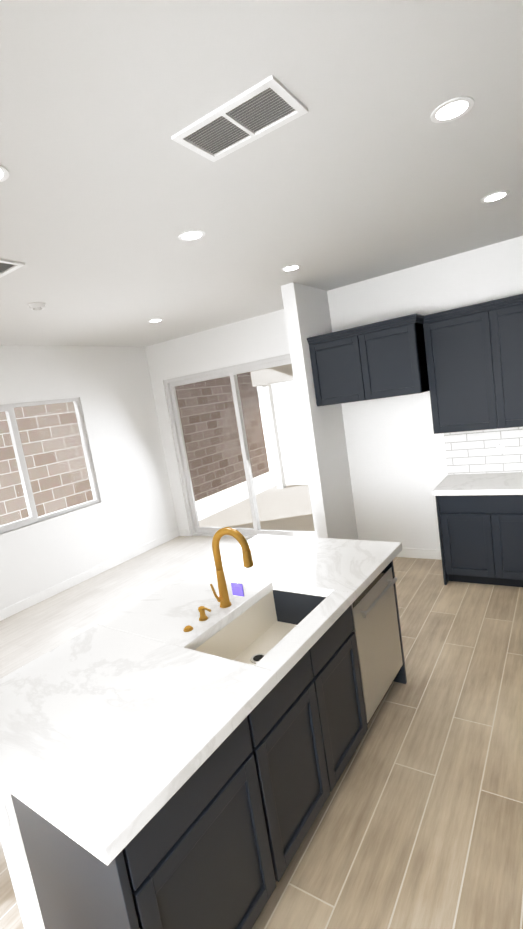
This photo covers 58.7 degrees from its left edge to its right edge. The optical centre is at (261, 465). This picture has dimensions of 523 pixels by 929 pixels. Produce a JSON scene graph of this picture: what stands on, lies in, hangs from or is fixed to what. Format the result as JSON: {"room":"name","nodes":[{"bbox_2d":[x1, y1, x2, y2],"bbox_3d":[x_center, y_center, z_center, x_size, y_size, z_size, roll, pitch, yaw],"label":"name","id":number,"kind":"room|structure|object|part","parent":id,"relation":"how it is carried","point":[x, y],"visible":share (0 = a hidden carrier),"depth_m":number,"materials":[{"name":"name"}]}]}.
{"room":"kitchen","nodes":[
{"label":"kitchen","id":0,"kind":"room"},
{"bbox_2d":[0,345,177,609],"bbox_3d":[-4.243,0.645,3.311,0.150,3.000,10.100,-3,10,34],"label":"wall","id":1,"kind":"structure","parent":0,"point":[110,388],"depth_m":6.29,"materials":[{"name":"white paint"}]},
{"bbox_2d":[0,398,102,536],"bbox_3d":[-2.805,-0.008,5.461,0.112,1.440,1.870,-3,10,34],"label":"window","id":2,"kind":"structure","parent":1,"relation":"in","point":[33,517],"depth_m":5.53,"materials":[{"name":"white plastic"}]},
{"bbox_2d":[0,529,180,620],"bbox_3d":[-3.956,2.055,3.469,0.017,0.110,9.800,-3,10,34],"label":"baseboard","id":3,"kind":"structure","parent":1,"relation":"attached to","point":[15,608],"depth_m":5.97,"materials":[{"name":"white"}]},
{"bbox_2d":[145,309,289,535],"bbox_3d":[-0.182,-0.431,6.459,3.200,3.000,0.150,-3,10,34],"label":"wall","id":4,"kind":"structure","parent":0,"point":[261,337],"depth_m":6.55,"materials":[{"name":"white paint"}]},
{"bbox_2d":[164,354,315,537],"bbox_3d":[-0.261,-0.157,6.560,2.450,2.460,0.120,-3,10,34],"label":"sliding door","id":5,"kind":"structure","parent":4,"relation":"in","point":[232,372],"depth_m":6.65,"materials":[{"name":"white plastic"}]},
{"bbox_3d":[-0.176,0.023,6.496,0.025,0.200,0.035,-3,10,34],"label":"handle","id":6,"kind":"part","parent":5,"relation":"part of","materials":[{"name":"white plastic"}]},
{"bbox_2d":[0,535,522,928],"bbox_3d":[-1.356,2.022,1.758,6.540,0.120,10.100,-3,10,34],"label":"floor","id":7,"kind":"structure","parent":0,"point":[417,823],"depth_m":2.35,"materials":[{"name":"brown wood"}]},
{"bbox_2d":[0,555,406,928],"bbox_3d":[-0.019,1.227,2.341,0.834,0.869,2.150,-3,10,36],"label":"kitchen island","id":8,"kind":"object","parent":7,"relation":"on","point":[212,855],"depth_m":1.66,"materials":[{"name":"grey wood"}]},
{"bbox_2d":[0,623,275,866],"bbox_3d":[-0.631,0.925,1.820,1.150,0.050,0.800,-3,10,36],"label":"island countertop","id":9,"kind":"structure","parent":8,"relation":"on","point":[97,730],"depth_m":1.63,"materials":[{"name":"white stone"}]},
{"bbox_2d":[101,571,355,678],"bbox_3d":[-0.198,0.771,2.431,1.151,0.050,0.730,-3,10,36],"label":"island countertop","id":10,"kind":"structure","parent":8,"relation":"on","point":[183,611],"depth_m":2.37,"materials":[{"name":"white stone"}]},
{"bbox_2d":[183,605,211,631],"bbox_3d":[-0.314,0.750,2.283,0.085,0.066,0.158,-3,10,36],"label":"soap dispenser","id":11,"kind":"object","parent":10,"relation":"on","point":[204,620],"depth_m":2.30,"materials":[{"name":"gold metal"}]},
{"bbox_2d":[208,527,255,606],"bbox_3d":[-0.158,0.528,2.355,0.258,0.434,0.113,-3,10,36],"label":"faucet","id":12,"kind":"object","parent":10,"relation":"on","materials":[{"name":"gold metal"}]},
{"bbox_2d":[196,587,323,662],"bbox_3d":[0.037,0.876,2.292,0.420,0.212,0.754,-3,10,36],"label":"sink","id":13,"kind":"object","parent":10,"relation":"in","point":[246,636],"depth_m":2.53,"materials":[{"name":"beige ceramic"}]},
{"bbox_2d":[196,535,401,594],"bbox_3d":[0.226,0.619,3.031,1.150,0.050,0.770,-3,10,36],"label":"island countertop","id":14,"kind":"structure","parent":8,"relation":"on","point":[293,563],"depth_m":2.87,"materials":[{"name":"white stone"}]},
{"bbox_2d":[345,558,402,729],"bbox_3d":[0.700,1.015,2.716,0.086,0.763,0.590,-3,10,36],"label":"dishwasher","id":15,"kind":"object","parent":8,"relation":"in","point":[375,614],"depth_m":2.68,"materials":[{"name":"silver metal"}]},
{"bbox_2d":[436,494,522,586],"bbox_3d":[2.200,0.607,4.285,0.931,0.869,0.629,-3,10,34],"label":"base cabinet","id":16,"kind":"object","parent":7,"relation":"on","point":[481,535],"depth_m":4.09,"materials":[{"name":"grey wood"}]},
{"bbox_2d":[433,470,522,497],"bbox_3d":[2.548,0.135,3.921,1.978,0.050,0.663,-3,10,34],"label":"countertop","id":17,"kind":"structure","parent":16,"relation":"on","point":[455,485],"depth_m":4.16,"materials":[{"name":"white stone"}]},
{"bbox_2d":[0,0,522,346],"bbox_3d":[-1.823,-1.032,1.317,6.540,0.120,10.100,-3,10,34],"label":"ceiling","id":18,"kind":"structure","parent":0,"point":[365,167],"depth_m":2.04,"materials":[{"name":"white paint"}]},
{"bbox_2d":[0,165,8,181],"bbox_3d":[-1.084,-1.154,1.828,0.164,0.006,0.164,-3,10,34],"label":"recessed light","id":19,"kind":"object","parent":18,"relation":"in","point":[4,173],"visible":1,"depth_m":1.85,"materials":[{"name":"white plastic"}]},
{"bbox_2d":[0,259,24,277],"bbox_3d":[-1.718,-1.206,2.882,0.460,0.012,0.260,-3,10,34],"label":"ceiling vent","id":20,"kind":"object","parent":18,"relation":"in","point":[7,267],"visible":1,"depth_m":2.87,"materials":[{"name":"white metal"}]},
{"bbox_2d":[28,302,45,309],"bbox_3d":[-1.849,-1.309,3.831,0.136,0.038,0.136,-3,10,34],"label":"smoke detector","id":21,"kind":"object","parent":18,"relation":"attached to","point":[37,306],"visible":1,"depth_m":3.79,"materials":[{"name":"white plastic"}]},
{"bbox_2d":[148,319,162,322],"bbox_3d":[-1.188,-1.626,5.210,0.164,0.006,0.164,-3,10,34],"label":"recessed light","id":22,"kind":"object","parent":18,"relation":"in","point":[154,320],"visible":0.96,"depth_m":5.20,"materials":[{"name":"white plastic"}]},
{"bbox_2d":[178,230,204,240],"bbox_3d":[-0.425,-1.399,2.822,0.164,0.006,0.164,-3,10,34],"label":"recessed light","id":23,"kind":"object","parent":18,"relation":"in","point":[190,235],"visible":1,"depth_m":2.82,"materials":[{"name":"white plastic"}]},
{"bbox_2d":[171,75,308,161],"bbox_3d":[-0.085,-1.294,1.762,0.460,0.012,0.260,-3,10,34],"label":"ceiling vent","id":24,"kind":"object","parent":18,"relation":"in","point":[271,103],"visible":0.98,"depth_m":1.75,"materials":[{"name":"white metal"}]},
{"bbox_2d":[282,265,300,271],"bbox_3d":[0.249,-1.657,3.897,0.164,0.006,0.164,-3,10,34],"label":"recessed light","id":25,"kind":"object","parent":18,"relation":"in","point":[290,268],"visible":0.98,"depth_m":3.89,"materials":[{"name":"white plastic"}]},
{"bbox_2d":[431,96,473,122],"bbox_3d":[0.776,-1.448,1.893,0.164,0.006,0.164,-3,10,34],"label":"recessed light","id":26,"kind":"object","parent":18,"relation":"in","point":[452,109],"visible":1,"depth_m":1.89,"materials":[{"name":"white plastic"}]},
{"bbox_2d":[481,191,509,202],"bbox_3d":[1.488,-1.711,2.959,0.164,0.006,0.164,-3,10,34],"label":"recessed light","id":27,"kind":"object","parent":18,"relation":"in","point":[495,196],"visible":0.94,"depth_m":2.96,"materials":[{"name":"white plastic"}]},
{"bbox_2d":[281,282,357,539],"bbox_3d":[0.759,-0.380,5.105,0.140,3.000,1.080,-3,10,34],"label":"wall","id":28,"kind":"structure","parent":0,"point":[306,311],"depth_m":4.75,"materials":[{"name":"white paint"}]},
{"bbox_2d":[327,236,522,549],"bbox_3d":[2.385,-0.549,4.554,3.190,3.000,0.470,-3,10,34],"label":"wall","id":29,"kind":"structure","parent":0,"point":[394,499],"depth_m":4.88,"materials":[{"name":"white paint"}]},
{"bbox_2d":[308,330,370,406],"bbox_3d":[0.916,-0.980,4.737,0.582,0.632,0.629,-3,10,34],"label":"upper cabinet","id":30,"kind":"object","parent":29,"relation":"attached to","point":[341,373],"depth_m":4.47,"materials":[{"name":"grey wood"}]},
{"bbox_2d":[367,318,430,398],"bbox_3d":[1.295,-1.002,4.484,0.582,0.632,0.629,-3,10,34],"label":"upper cabinet","id":31,"kind":"object","parent":29,"relation":"attached to","point":[396,351],"depth_m":4.19,"materials":[{"name":"grey wood"}]},
{"bbox_2d":[396,548,441,559],"bbox_3d":[1.588,0.963,5.151,1.060,0.110,0.014,-3,10,34],"label":"baseboard","id":32,"kind":"structure","parent":29,"relation":"attached to","point":[406,552],"depth_m":5.05,"materials":[{"name":"white wood"}]},
{"bbox_2d":[423,302,506,433],"bbox_3d":[1.897,-0.857,4.296,0.612,1.042,0.349,-3,10,34],"label":"upper cabinet","id":33,"kind":"object","parent":29,"relation":"attached to","point":[463,366],"depth_m":4.15,"materials":[{"name":"grey wood"}]},
{"bbox_2d":[499,298,522,429],"bbox_3d":[2.327,-0.882,4.009,0.675,1.042,0.349,-3,10,34],"label":"upper cabinet","id":34,"kind":"object","parent":29,"relation":"attached to","point":[510,313],"depth_m":3.94,"materials":[{"name":"grey wood"}]},
{"label":"outside","id":35,"kind":"structure","parent":0,"visible":0},
{"bbox_2d":[195,470,307,520],"bbox_3d":[0.110,1.291,5.866,38.000,0.030,38.000,-3,10,34],"label":"ground","id":36,"kind":"structure","parent":35,"point":[299,476],"depth_m":11.02,"materials":[{"name":"white concrete"}]},
{"bbox_2d":[0,402,93,525],"bbox_3d":[-6.748,1.256,3.088,0.200,2.880,14.100,-3,10,34],"label":"wall","id":37,"kind":"structure","parent":36,"relation":"on","point":[31,423],"depth_m":7.73,"materials":[{"name":"brown brick"}]},
{"bbox_2d":[175,372,268,500],"bbox_3d":[-1.579,-1.115,11.019,0.200,3.730,5.400,-3,10,34],"label":"wall","id":38,"kind":"structure","parent":36,"relation":"on","point":[205,449],"depth_m":11.57,"materials":[{"name":"brown brick"}]},
{"bbox_2d":[199,485,314,530],"bbox_3d":[2.290,0.682,7.278,6.890,0.110,3.400,-3,10,34],"label":"patio slab","id":39,"kind":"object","parent":36,"relation":"on","point":[294,499],"depth_m":8.26,"materials":[{"name":"beige concrete"}]},
{"bbox_2d":[250,364,293,487],"bbox_3d":[2.074,-0.818,6.992,6.990,2.970,3.300,-3,10,34],"label":"patio cover","id":40,"kind":"object","parent":39,"relation":"on","point":[267,377],"depth_m":9.91,"materials":[{"name":"beige"}]},
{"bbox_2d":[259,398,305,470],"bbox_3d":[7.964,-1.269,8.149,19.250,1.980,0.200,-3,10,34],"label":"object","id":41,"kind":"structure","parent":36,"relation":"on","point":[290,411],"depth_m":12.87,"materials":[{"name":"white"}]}
]}

